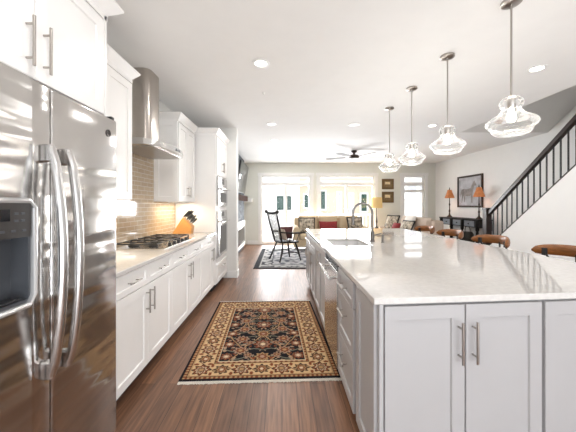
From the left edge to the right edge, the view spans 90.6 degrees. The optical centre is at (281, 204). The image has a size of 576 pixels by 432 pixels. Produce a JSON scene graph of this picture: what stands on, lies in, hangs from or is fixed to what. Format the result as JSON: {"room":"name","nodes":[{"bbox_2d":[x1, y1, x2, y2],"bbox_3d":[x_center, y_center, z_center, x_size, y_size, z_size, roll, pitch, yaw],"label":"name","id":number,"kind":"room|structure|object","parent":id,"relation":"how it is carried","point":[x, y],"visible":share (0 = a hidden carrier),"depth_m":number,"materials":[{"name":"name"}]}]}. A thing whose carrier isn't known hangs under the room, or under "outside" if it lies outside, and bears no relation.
{"room":"kitchen","nodes":[
{"label":"kitchen","id":0,"kind":"room"},
{"bbox_2d":[0,0,123,115],"bbox_3d":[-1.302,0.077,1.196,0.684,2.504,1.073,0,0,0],"label":"wall cabinet","id":1,"kind":"object","parent":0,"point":[61,45],"visible":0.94,"depth_m":1.34,"materials":[{"name":"white paint"}]},
{"bbox_2d":[116,100,175,246],"bbox_3d":[-1.716,-0.040,3.475,0.168,2.740,12.550,0,0,0],"label":"wall","id":2,"kind":"structure","parent":0,"point":[138,217],"depth_m":3.36,"materials":[{"name":"beige tile"}]},
{"bbox_2d":[107,44,140,199],"bbox_3d":[-1.458,-0.610,2.148,0.372,1.131,0.827,0,0,0],"label":"upper cabinet","id":3,"kind":"object","parent":2,"relation":"attached to","point":[120,74],"visible":0.13,"depth_m":2.35,"materials":[{"name":"white paint"}]},
{"bbox_2d":[132,67,182,159],"bbox_3d":[-1.374,-0.984,3.080,0.514,0.851,0.920,0,0,0],"label":"range hood","id":4,"kind":"object","parent":2,"relation":"attached to","point":[146,143],"visible":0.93,"depth_m":2.93,"materials":[{"name":"silver metal"}]},
{"bbox_2d":[154,112,197,201],"bbox_3d":[-1.458,-0.610,3.951,0.372,1.131,0.733,0,0,0],"label":"upper cabinet","id":5,"kind":"object","parent":2,"relation":"attached to","point":[174,180],"visible":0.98,"depth_m":3.64,"materials":[{"name":"white paint"}]},
{"bbox_2d":[114,244,359,431],"bbox_3d":[1.800,1.405,3.475,7.200,0.150,12.550,0,0,0],"label":"floor","id":6,"kind":"structure","parent":0,"point":[154,401],"depth_m":2.00,"materials":[{"name":"brown wood"}]},
{"bbox_2d":[0,62,115,431],"bbox_3d":[-1.227,0.418,1.141,0.786,1.821,0.932,0,0,0],"label":"refrigerator","id":7,"kind":"object","parent":6,"relation":"on","point":[58,153],"visible":1,"depth_m":1.14,"materials":[{"name":"silver metal"}]},
{"bbox_2d":[116,254,171,400],"bbox_3d":[-1.321,0.888,2.212,0.646,0.882,0.955,0,0,0],"label":"base cabinet","id":8,"kind":"object","parent":6,"relation":"on","point":[143,294],"visible":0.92,"depth_m":2.10,"materials":[{"name":"white paint"}]},
{"bbox_2d":[116,232,215,277],"bbox_3d":[-1.327,0.431,3.018,0.634,0.030,2.708,0,0,0],"label":"countertop","id":9,"kind":"structure","parent":8,"relation":"on","point":[127,261],"depth_m":2.40,"materials":[{"name":"white stone"}]},
{"bbox_2d":[116,234,193,249],"bbox_3d":[-1.335,0.388,3.100,0.490,0.054,0.920,0,0,0],"label":"gas cooktop","id":10,"kind":"object","parent":9,"relation":"in","point":[157,242],"visible":0.98,"depth_m":2.93,"materials":[{"name":"silver metal"}]},
{"bbox_2d":[172,218,193,233],"bbox_3d":[-1.442,0.300,4.170,0.285,0.230,0.120,0,0,0],"label":"knife block","id":11,"kind":"object","parent":9,"relation":"on","point":[184,227],"visible":0.94,"depth_m":4.11,"materials":[{"name":"brown wood"}]},
{"bbox_2d":[163,240,201,345],"bbox_3d":[-1.321,0.888,3.196,0.646,0.882,1.008,0,0,0],"label":"base cabinet","id":12,"kind":"object","parent":6,"relation":"on","point":[186,269],"visible":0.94,"depth_m":3.09,"materials":[{"name":"white paint"}]},
{"bbox_2d":[176,128,229,291],"bbox_3d":[-1.300,0.077,4.760,0.689,2.504,0.877,0,0,0],"label":"tall cabinet","id":13,"kind":"object","parent":6,"relation":"on","point":[210,143],"visible":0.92,"depth_m":4.38,"materials":[{"name":"white paint"}]},
{"bbox_2d":[216,210,229,257],"bbox_3d":[-0.974,0.460,4.790,0.092,0.740,0.720,0,0,0],"label":"wall oven","id":14,"kind":"object","parent":13,"relation":"attached to","point":[221,216],"visible":1,"depth_m":4.63,"materials":[{"name":"silver metal"}]},
{"bbox_2d":[216,176,229,205],"bbox_3d":[-0.974,-0.215,4.790,0.092,0.470,0.720,0,0,0],"label":"wall oven","id":15,"kind":"object","parent":13,"relation":"attached to","point":[221,184],"visible":1,"depth_m":4.63,"materials":[{"name":"silver metal"}]},
{"bbox_2d":[199,235,214,302],"bbox_3d":[-1.321,0.888,4.036,0.646,0.882,0.668,0,0,0],"label":"base cabinet","id":16,"kind":"object","parent":6,"relation":"on","point":[208,250],"visible":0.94,"depth_m":4.00,"materials":[{"name":"white paint"}]},
{"bbox_2d":[220,128,237,277],"bbox_3d":[-1.237,-0.040,5.300,0.814,2.740,0.200,0,0,0],"label":"wall pier","id":17,"kind":"object","parent":6,"relation":"on","point":[231,134],"visible":0.29,"depth_m":5.20,"materials":[{"name":"paint"}]},
{"bbox_2d":[227,271,236,277],"bbox_3d":[-0.907,1.264,5.192,0.185,0.129,0.014,0,0,0],"label":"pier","id":18,"kind":"object","parent":17,"relation":"attached to","point":[230,274],"visible":1,"depth_m":5.18,"materials":[{"name":"white paint"}]},
{"bbox_2d":[177,300,340,384],"bbox_3d":[-0.195,1.325,3.035,1.240,0.009,1.819,0,0,-2],"label":"rug","id":19,"kind":"object","parent":6,"relation":"on","point":[249,341],"visible":0.99,"depth_m":2.66,"materials":[{"name":"fabric"}]},
{"bbox_2d":[253,248,305,268],"bbox_3d":[0.950,1.325,7.300,3.100,0.009,2.750,0,0,0],"label":"area rug","id":20,"kind":"object","parent":6,"relation":"on","point":[263,261],"visible":0.32,"depth_m":6.78,"materials":[{"name":"grey fabric"}]},
{"bbox_2d":[265,210,301,262],"bbox_3d":[0.018,0.717,6.817,0.709,1.200,0.628,0,0,-28],"label":"chair","id":21,"kind":"object","parent":20,"relation":"on","point":[272,214],"visible":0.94,"depth_m":6.71,"materials":[{"name":"black paint"}]},
{"bbox_2d":[278,229,286,240],"bbox_3d":[0.011,0.697,6.745,0.134,0.272,0.300,0,0,-28],"label":"cushion","id":22,"kind":"object","parent":21,"relation":"on","point":[284,237],"visible":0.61,"depth_m":6.64,"materials":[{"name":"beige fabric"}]},
{"bbox_2d":[280,226,292,238],"bbox_3d":[0.111,0.687,7.048,0.360,0.317,0.136,0,0,-28],"label":"cushion","id":23,"kind":"object","parent":21,"relation":"on","point":[287,229],"visible":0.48,"depth_m":7.02,"materials":[{"name":"red fabric"}]},
{"bbox_2d":[293,216,369,247],"bbox_3d":[1.450,0.826,8.719,2.270,0.987,0.922,0,0,0],"label":"sofa","id":24,"kind":"object","parent":20,"relation":"on","point":[341,220],"visible":0.32,"depth_m":8.83,"materials":[{"name":"beige fabric"}]},
{"bbox_2d":[299,233,305,239],"bbox_3d":[0.833,0.940,8.595,0.609,0.160,0.670,0,0,0],"label":"seat cushion","id":25,"kind":"object","parent":24,"relation":"on","point":[302,236],"depth_m":8.27,"materials":[{"name":"beige fabric"}]},
{"bbox_2d":[298,217,314,232],"bbox_3d":[0.740,0.610,8.580,0.510,0.468,0.207,0,0,6],"label":"throw pillow","id":26,"kind":"object","parent":24,"relation":"on","point":[304,223],"visible":0.79,"depth_m":8.53,"materials":[{"name":"beige fabric"}]},
{"bbox_2d":[299,216,317,228],"bbox_3d":[0.833,0.610,8.910,0.607,0.555,0.241,0,0,0],"label":"cushion","id":27,"kind":"object","parent":24,"relation":"on","point":[316,217],"depth_m":8.86,"materials":[{"name":"beige fabric"}]},
{"bbox_2d":[319,221,336,228],"bbox_3d":[1.400,0.660,8.600,0.560,0.334,0.198,0,0,0],"label":"throw pillow","id":28,"kind":"object","parent":24,"relation":"on","point":[323,225],"visible":0.7,"depth_m":8.56,"materials":[{"name":"red fabric"}]},
{"bbox_2d":[319,216,337,228],"bbox_3d":[1.450,0.610,8.910,0.607,0.555,0.241,0,0,0],"label":"cushion","id":29,"kind":"object","parent":24,"relation":"on","point":[321,218],"depth_m":8.86,"materials":[{"name":"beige fabric"}]},
{"bbox_2d":[338,216,356,228],"bbox_3d":[2.067,0.610,8.910,0.607,0.555,0.241,0,0,0],"label":"cushion","id":30,"kind":"object","parent":24,"relation":"on","point":[342,221],"depth_m":8.84,"materials":[{"name":"beige fabric"}]},
{"bbox_2d":[346,217,362,228],"bbox_3d":[2.200,0.600,8.580,0.486,0.468,0.206,0,0,-8],"label":"throw pillow","id":31,"kind":"object","parent":24,"relation":"on","point":[357,220],"visible":0.59,"depth_m":8.54,"materials":[{"name":"beige fabric"}]},
{"bbox_2d":[305,232,314,300],"bbox_3d":[0.709,0.888,4.251,0.663,0.882,1.298,0,0,0],"label":"base cabinet","id":32,"kind":"object","parent":6,"relation":"on","point":[310,242],"visible":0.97,"depth_m":4.10,"materials":[{"name":"grey paint"}]},
{"bbox_2d":[315,241,325,329],"bbox_3d":[0.709,0.893,3.162,0.663,0.871,0.876,0,0,0],"label":"base cabinet","id":33,"kind":"object","parent":6,"relation":"on","point":[319,251],"visible":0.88,"depth_m":3.10,"materials":[{"name":"grey paint"}]},
{"bbox_2d":[319,253,338,368],"bbox_3d":[0.674,0.889,2.417,0.651,0.879,0.606,0,0,0],"label":"dishwasher","id":34,"kind":"object","parent":6,"relation":"on","point":[330,270],"visible":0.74,"depth_m":2.33,"materials":[{"name":"silver metal"}]},
{"bbox_2d":[337,267,355,413],"bbox_3d":[0.709,0.888,1.887,0.663,0.882,0.446,0,0,0],"label":"base cabinet","id":35,"kind":"object","parent":6,"relation":"on","point":[346,308],"visible":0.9,"depth_m":1.82,"materials":[{"name":"grey paint"}]},
{"bbox_2d":[379,216,442,235],"bbox_3d":[3.419,0.820,7.750,0.922,1.017,2.020,0,0,0],"label":"sofa","id":36,"kind":"object","parent":6,"relation":"on","point":[420,221],"visible":0.24,"depth_m":6.99,"materials":[{"name":"beige fabric"}]},
{"bbox_2d":[384,215,399,227],"bbox_3d":[3.250,0.530,8.450,0.214,0.464,0.489,0,0,-24],"label":"throw pillow","id":37,"kind":"object","parent":36,"relation":"on","point":[390,219],"visible":0.65,"depth_m":8.40,"materials":[{"name":"beige fabric"}]},
{"bbox_2d":[392,222,400,227],"bbox_3d":[3.220,0.650,8.070,0.184,0.301,0.320,0,0,-10],"label":"throw pillow","id":38,"kind":"object","parent":36,"relation":"on","point":[395,225],"visible":0.51,"depth_m":7.98,"materials":[{"name":"red fabric"}]},
{"bbox_2d":[400,220,415,229],"bbox_3d":[3.200,0.610,7.350,0.226,0.434,0.506,0,0,-10],"label":"throw pillow","id":39,"kind":"object","parent":36,"relation":"on","point":[406,224],"visible":0.52,"depth_m":7.25,"materials":[{"name":"beige fabric"}]},
{"bbox_2d":[405,215,415,229],"bbox_3d":[3.420,0.500,7.660,0.197,0.446,0.508,0,0,0],"label":"throw pillow","id":40,"kind":"object","parent":36,"relation":"on","point":[410,218],"visible":0.43,"depth_m":7.53,"materials":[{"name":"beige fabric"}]},
{"bbox_2d":[413,217,431,231],"bbox_3d":[3.610,0.589,7.350,0.241,0.555,0.790,0,0,0],"label":"cushion","id":41,"kind":"object","parent":36,"relation":"on","point":[420,221],"depth_m":7.19,"materials":[{"name":"beige fabric"}]},
{"bbox_2d":[414,225,434,233],"bbox_3d":[2.318,0.843,4.860,0.497,0.976,0.554,0,0,0],"label":"bar stool","id":42,"kind":"object","parent":6,"relation":"on","point":[431,229],"visible":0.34,"depth_m":4.96,"materials":[{"name":"brown leather"}]},
{"bbox_2d":[356,285,541,431],"bbox_3d":[0.829,0.888,1.466,0.819,0.882,0.387,0,0,0],"label":"base cabinet","id":43,"kind":"object","parent":6,"relation":"on","point":[452,366],"visible":0.94,"depth_m":1.31,"materials":[{"name":"grey paint"}]},
{"bbox_2d":[306,228,575,304],"bbox_3d":[1.275,0.431,3.184,1.730,0.030,3.831,0,0,0],"label":"countertop","id":44,"kind":"structure","parent":43,"relation":"on","point":[410,266],"depth_m":1.87,"materials":[{"name":"white stone"}]},
{"bbox_2d":[328,241,366,245],"bbox_3d":[0.730,0.559,3.210,0.430,0.222,0.650,0,0,0],"label":"sink","id":45,"kind":"object","parent":44,"relation":"in","point":[334,243],"visible":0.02,"depth_m":3.52,"materials":[{"name":"ceramic"}]},
{"bbox_2d":[351,202,381,241],"bbox_3d":[0.961,0.192,3.250,0.343,0.448,0.059,0,0,0],"label":"kitchen faucet","id":46,"kind":"object","parent":44,"relation":"on","point":[372,234],"visible":1,"depth_m":3.24,"materials":[{"name":"metal"}]},
{"bbox_2d":[436,229,463,239],"bbox_3d":[2.318,0.843,4.120,0.497,0.976,0.554,0,0,0],"label":"bar stool","id":47,"kind":"object","parent":6,"relation":"on","point":[459,234],"visible":0.33,"depth_m":4.21,"materials":[{"name":"brown wood"}]},
{"bbox_2d":[439,217,492,242],"bbox_3d":[4.950,0.842,7.780,0.400,0.974,1.720,0,0,0],"label":"console table","id":48,"kind":"object","parent":6,"relation":"on","point":[462,222],"visible":0.49,"depth_m":7.54,"materials":[{"name":"black paint"}]},
{"bbox_2d":[445,187,454,216],"bbox_3d":[4.950,-0.084,8.420,0.260,0.875,0.247,0,0,0],"label":"table lamp","id":49,"kind":"object","parent":48,"relation":"on","point":[449,194],"visible":0.98,"depth_m":8.37,"materials":[{"name":"brown metal"}]},
{"bbox_2d":[464,227,474,241],"bbox_3d":[4.960,0.825,7.620,0.320,0.629,0.317,0,0,0],"label":"wicker basket","id":50,"kind":"object","parent":48,"relation":"on","point":[468,235],"visible":0.48,"depth_m":7.50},
{"bbox_2d":[473,186,484,218],"bbox_3d":[4.950,-0.084,7.160,0.260,0.875,0.247,0,0,0],"label":"table lamp","id":51,"kind":"object","parent":48,"relation":"on","point":[479,192],"visible":0.96,"depth_m":7.12,"materials":[{"name":"orange fabric"}]},
{"bbox_2d":[471,234,509,248],"bbox_3d":[2.329,0.843,3.330,0.497,0.976,0.554,0,0,0],"label":"bar stool","id":52,"kind":"object","parent":6,"relation":"on","point":[487,238],"visible":0.38,"depth_m":3.40,"materials":[{"name":"brown wood"}]},
{"bbox_2d":[531,244,575,261],"bbox_3d":[2.329,0.843,2.460,0.497,0.976,0.554,0,0,0],"label":"bar stool","id":53,"kind":"object","parent":6,"relation":"on","point":[545,249],"visible":0.24,"depth_m":2.60,"materials":[{"name":"brown wood"}]},
{"bbox_2d":[540,299,575,431],"bbox_3d":[1.540,0.888,1.522,0.600,0.882,0.376,0,0,0],"label":"base cabinet","id":54,"kind":"object","parent":6,"relation":"on","point":[558,315],"visible":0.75,"depth_m":1.36,"materials":[{"name":"grey paint"}]},
{"bbox_3d":[3.020,1.034,9.100,0.520,0.588,0.520,0,0,0],"label":"end table","id":55,"kind":"object","parent":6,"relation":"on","visible":0},
{"bbox_2d":[371,197,382,227],"bbox_3d":[3.020,0.247,9.100,0.370,0.984,0.370,0,0,0],"label":"table lamp","id":56,"kind":"object","parent":55,"relation":"on","point":[376,202],"visible":0.93,"depth_m":8.96,"materials":[{"name":"brown metal"}]},
{"bbox_2d":[238,154,243,252],"bbox_3d":[-1.422,-0.040,7.865,0.444,2.739,2.330,0,0,0],"label":"wall","id":57,"kind":"structure","parent":0,"point":[240,203],"depth_m":8.24,"materials":[{"name":"grey paint"}]},
{"bbox_2d":[238,220,244,250],"bbox_3d":[-1.167,0.850,7.925,0.063,0.760,2.050,0,0,0],"label":"fireplace","id":58,"kind":"object","parent":57,"relation":"attached to","point":[241,225],"visible":0.6,"depth_m":8.00,"materials":[{"name":"white paint"}]},
{"bbox_2d":[238,160,247,193],"bbox_3d":[-1.099,-0.726,7.780,0.200,0.796,1.500,0,0,0],"label":"television","id":59,"kind":"object","parent":57,"relation":"attached to","point":[243,169],"visible":0.81,"depth_m":7.58,"materials":[{"name":"black plastic"}]},
{"bbox_2d":[238,194,247,200],"bbox_3d":[-1.139,-0.195,7.875,0.119,0.150,2.250,0,0,0],"label":"mantel shelf","id":60,"kind":"object","parent":57,"relation":"attached to","point":[240,197],"visible":0.58,"depth_m":7.79,"materials":[{"name":"brown wood"}]},
{"bbox_2d":[287,186,290,193],"bbox_3d":[0.465,-1.065,19.985,0.370,0.650,0.029,0,0,0],"label":"blind","id":61,"kind":"object","parent":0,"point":[288,187],"depth_m":19.97,"materials":[{"name":"white"}]},
{"bbox_2d":[244,163,434,243],"bbox_3d":[1.762,-0.040,9.675,6.815,2.740,0.150,0,0,0],"label":"wall","id":62,"kind":"structure","parent":0,"point":[250,208],"depth_m":9.60,"materials":[{"name":"grey paint"}]},
{"bbox_2d":[248,241,257,244],"bbox_3d":[-0.935,1.264,9.592,0.450,0.129,0.014,0,0,0],"label":"baseboard","id":63,"kind":"structure","parent":62,"relation":"attached to","point":[249,242],"depth_m":9.59,"materials":[{"name":"white paint"}]},
{"bbox_2d":[261,176,309,243],"bbox_3d":[0.130,0.175,9.638,1.660,2.310,0.104,0,0,0],"label":"door","id":64,"kind":"structure","parent":62,"relation":"in","point":[285,184],"depth_m":9.63,"materials":[{"name":"white paint"}]},
{"bbox_2d":[258,173,313,244],"bbox_3d":[0.130,0.125,9.585,1.900,2.410,0.029,0,0,0],"label":"trim","id":65,"kind":"structure","parent":62,"relation":"attached to","point":[259,174],"depth_m":9.58,"materials":[{"name":"white paint"}]},
{"bbox_2d":[319,176,373,227],"bbox_3d":[2.190,0.175,9.638,1.860,2.310,0.104,0,0,0],"label":"door","id":66,"kind":"structure","parent":62,"relation":"in","point":[346,184],"depth_m":9.63,"materials":[{"name":"white paint"}]},
{"bbox_2d":[316,173,377,226],"bbox_3d":[2.190,0.125,9.585,2.100,2.410,0.029,0,0,0],"label":"trim","id":67,"kind":"structure","parent":62,"relation":"attached to","point":[317,174],"depth_m":9.58,"materials":[{"name":"white paint"}]},
{"bbox_2d":[382,192,393,202],"bbox_3d":[3.560,-0.265,9.584,0.400,0.370,0.028,0,0,0],"label":"framed picture","id":68,"kind":"object","parent":62,"relation":"attached to","point":[387,197],"visible":0.98,"depth_m":9.57,"materials":[{"name":"brown wood"}]},
{"bbox_2d":[384,194,391,199],"bbox_3d":[3.560,-0.265,9.591,0.250,0.220,0.012,0,0,0],"label":"painting","id":69,"kind":"object","parent":68,"relation":"attached to","point":[386,196],"depth_m":9.59,"materials":[{"name":"brown paint"}]},
{"bbox_2d":[382,179,393,188],"bbox_3d":[3.560,-0.705,9.584,0.400,0.350,0.028,0,0,0],"label":"framed picture","id":70,"kind":"object","parent":62,"relation":"attached to","point":[386,183],"visible":1,"depth_m":9.57,"materials":[{"name":"brown wood"}]},
{"bbox_2d":[384,181,391,186],"bbox_3d":[3.560,-0.705,9.591,0.250,0.200,0.012,0,0,0],"label":"painting","id":71,"kind":"object","parent":70,"relation":"attached to","point":[386,183],"depth_m":9.59,"materials":[{"name":"brown paint"}]},
{"bbox_2d":[403,176,423,216],"bbox_3d":[4.440,-0.100,9.660,0.720,1.760,0.060,0,0,0],"label":"window","id":72,"kind":"structure","parent":62,"relation":"in","point":[421,183],"depth_m":9.63,"materials":[{"name":"white paint"}]},
{"bbox_2d":[400,173,427,222],"bbox_3d":[4.440,-0.095,9.575,0.960,1.970,0.049,0,0,0],"label":"trim","id":73,"kind":"structure","parent":62,"relation":"attached to","point":[401,174],"depth_m":9.58,"materials":[{"name":"white paint"}]},
{"bbox_2d":[107,0,575,162],"bbox_3d":[1.800,-1.560,3.475,7.200,0.300,12.550,0,0,0],"label":"ceiling","id":74,"kind":"structure","parent":0,"point":[334,65],"depth_m":2.86,"materials":[{"name":"paint"}]},
{"bbox_2d":[252,59,269,67],"bbox_3d":[-0.210,-1.405,2.830,0.176,0.008,0.176,0,0,0],"label":"recessed light","id":75,"kind":"object","parent":74,"relation":"in","point":[260,63],"visible":1,"depth_m":2.83,"materials":[{"name":"white paint"}]},
{"bbox_2d":[325,150,378,161],"bbox_3d":[1.908,-1.274,7.431,1.469,0.271,1.475,0,0,0],"label":"ceiling fan","id":76,"kind":"object","parent":74,"relation":"hanging from","point":[354,157],"visible":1,"depth_m":7.34,"materials":[{"name":"brown metal"}]},
{"bbox_2d":[348,123,359,126],"bbox_3d":[1.260,-1.405,5.000,0.200,0.009,0.200,0,0,0],"label":"recessed light","id":77,"kind":"object","parent":74,"relation":"attached to","point":[351,124],"visible":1,"depth_m":4.97,"materials":[{"name":"white paint"}]},
{"bbox_2d":[379,107,400,171],"bbox_3d":[1.562,-0.944,4.140,0.301,0.929,0.301,0,0,0],"label":"pendant light","id":78,"kind":"object","parent":74,"relation":"hanging from","point":[389,109],"visible":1,"depth_m":4.15,"materials":[{"name":"clear glass"}]},
{"bbox_2d":[398,86,425,165],"bbox_3d":[1.562,-0.944,3.430,0.301,0.929,0.301,0,0,0],"label":"pendant light","id":79,"kind":"object","parent":74,"relation":"hanging from","point":[411,88],"visible":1,"depth_m":3.44,"materials":[{"name":"clear glass"}]},
{"bbox_2d":[409,143,413,149],"bbox_3d":[1.562,-0.710,3.430,0.052,0.080,0.052,0,0,0],"label":"socket","id":80,"kind":"object","parent":79,"relation":"attached to","point":[411,145],"depth_m":3.41,"materials":[{"name":"silver metal"}]},
{"bbox_2d":[430,52,465,154],"bbox_3d":[1.562,-0.944,2.690,0.301,0.929,0.301,0,0,0],"label":"pendant light","id":81,"kind":"object","parent":74,"relation":"hanging from","point":[447,56],"visible":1,"depth_m":2.69,"materials":[{"name":"clear glass"}]},
{"bbox_2d":[444,126,450,133],"bbox_3d":[1.562,-0.710,2.690,0.052,0.080,0.052,0,0,0],"label":"socket","id":82,"kind":"object","parent":81,"relation":"attached to","point":[447,129],"depth_m":2.67,"materials":[{"name":"silver metal"}]},
{"bbox_2d":[485,0,539,137],"bbox_3d":[1.585,-0.944,1.970,0.301,0.929,0.301,0,0,0],"label":"pendant light","id":83,"kind":"object","parent":74,"relation":"hanging from","point":[505,4],"visible":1,"depth_m":1.97,"materials":[{"name":"clear glass"}]},
{"bbox_2d":[507,96,515,108],"bbox_3d":[1.585,-0.710,1.970,0.052,0.080,0.052,0,0,0],"label":"socket","id":84,"kind":"object","parent":83,"relation":"attached to","point":[511,100],"depth_m":1.95,"materials":[{"name":"silver metal"}]},
{"bbox_2d":[526,64,548,72],"bbox_3d":[2.630,-1.405,2.940,0.176,0.008,0.176,0,0,0],"label":"recessed light","id":85,"kind":"object","parent":74,"relation":"in","point":[537,68],"visible":1,"depth_m":2.94,"materials":[{"name":"white paint"}]},
{"bbox_2d":[435,106,575,243],"bbox_3d":[5.285,-1.270,3.475,0.230,5.200,12.550,0,0,0],"label":"wall","id":86,"kind":"structure","parent":0,"point":[500,166],"depth_m":6.65,"materials":[{"name":"white paint"}]},
{"bbox_2d":[457,173,482,207],"bbox_3d":[5.149,-0.375,7.830,0.038,0.880,1.040,0,0,0],"label":"framed painting","id":87,"kind":"object","parent":86,"relation":"attached to","point":[466,185],"visible":0.98,"depth_m":7.84,"materials":[{"name":"brown metal"}]},
{"bbox_2d":[462,85,575,131],"bbox_3d":[4.309,-2.430,4.020,1.719,2.039,3.040,0,0,0],"label":"ceiling","id":88,"kind":"structure","parent":0,"point":[551,109],"depth_m":5.14,"materials":[{"name":"paint"}]},
{"bbox_2d":[490,166,575,261],"bbox_3d":[4.100,-0.317,3.325,0.100,3.293,4.610,0,0,0],"label":"wall","id":89,"kind":"structure","parent":0,"point":[552,219],"depth_m":4.30,"materials":[{"name":"white paint"}]},
{"bbox_2d":[482,114,575,244],"bbox_3d":[4.100,-0.644,4.030,0.132,3.946,3.460,0,0,0],"label":"stair railing","id":90,"kind":"object","parent":89,"relation":"on","point":[487,212],"visible":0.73,"depth_m":4.65,"materials":[{"name":"brown wood"}]},
{"label":"outside","id":91,"kind":"structure","parent":0,"visible":0},
{"bbox_2d":[263,229,292,236],"bbox_3d":[5.000,1.805,34.880,70.000,0.250,50.240,0,0,0],"label":"ground","id":92,"kind":"structure","parent":91,"point":[264,230],"depth_m":17.11,"materials":[{"name":"white"}]},
{"bbox_2d":[263,237,292,240],"bbox_3d":[2.000,1.514,10.980,10.000,0.329,2.440,0,0,0],"label":"deck","id":93,"kind":"object","parent":92,"relation":"on","point":[264,238],"depth_m":11.15,"materials":[{"name":"white"}]},
{"bbox_2d":[263,212,420,234],"bbox_3d":[2.000,0.815,12.000,10.000,1.069,0.100,0,0,0],"label":"deck railing","id":94,"kind":"object","parent":93,"relation":"on","point":[305,213],"visible":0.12,"depth_m":11.97,"materials":[{"name":"white paint"}]},
{"bbox_2d":[263,178,298,228],"bbox_3d":[-2.390,-2.500,22.950,7.220,8.340,6.100,0,0,0],"label":"townhouse","id":95,"kind":"structure","parent":92,"relation":"on","point":[273,196],"depth_m":20.00,"materials":[{"name":"white"}]},
{"bbox_2d":[299,178,371,227],"bbox_3d":[4.615,-2.500,23.000,6.770,8.340,6.000,0,0,0],"label":"brick house","id":96,"kind":"structure","parent":92,"relation":"on","point":[332,197],"depth_m":20.20,"materials":[{"name":"white paint"}]},
{"bbox_2d":[405,178,420,216],"bbox_3d":[11.525,-2.500,22.450,6.950,8.340,7.100,0,0,0],"label":"house","id":97,"kind":"structure","parent":92,"relation":"on","point":[412,199],"depth_m":19.00,"materials":[{"name":"white"}]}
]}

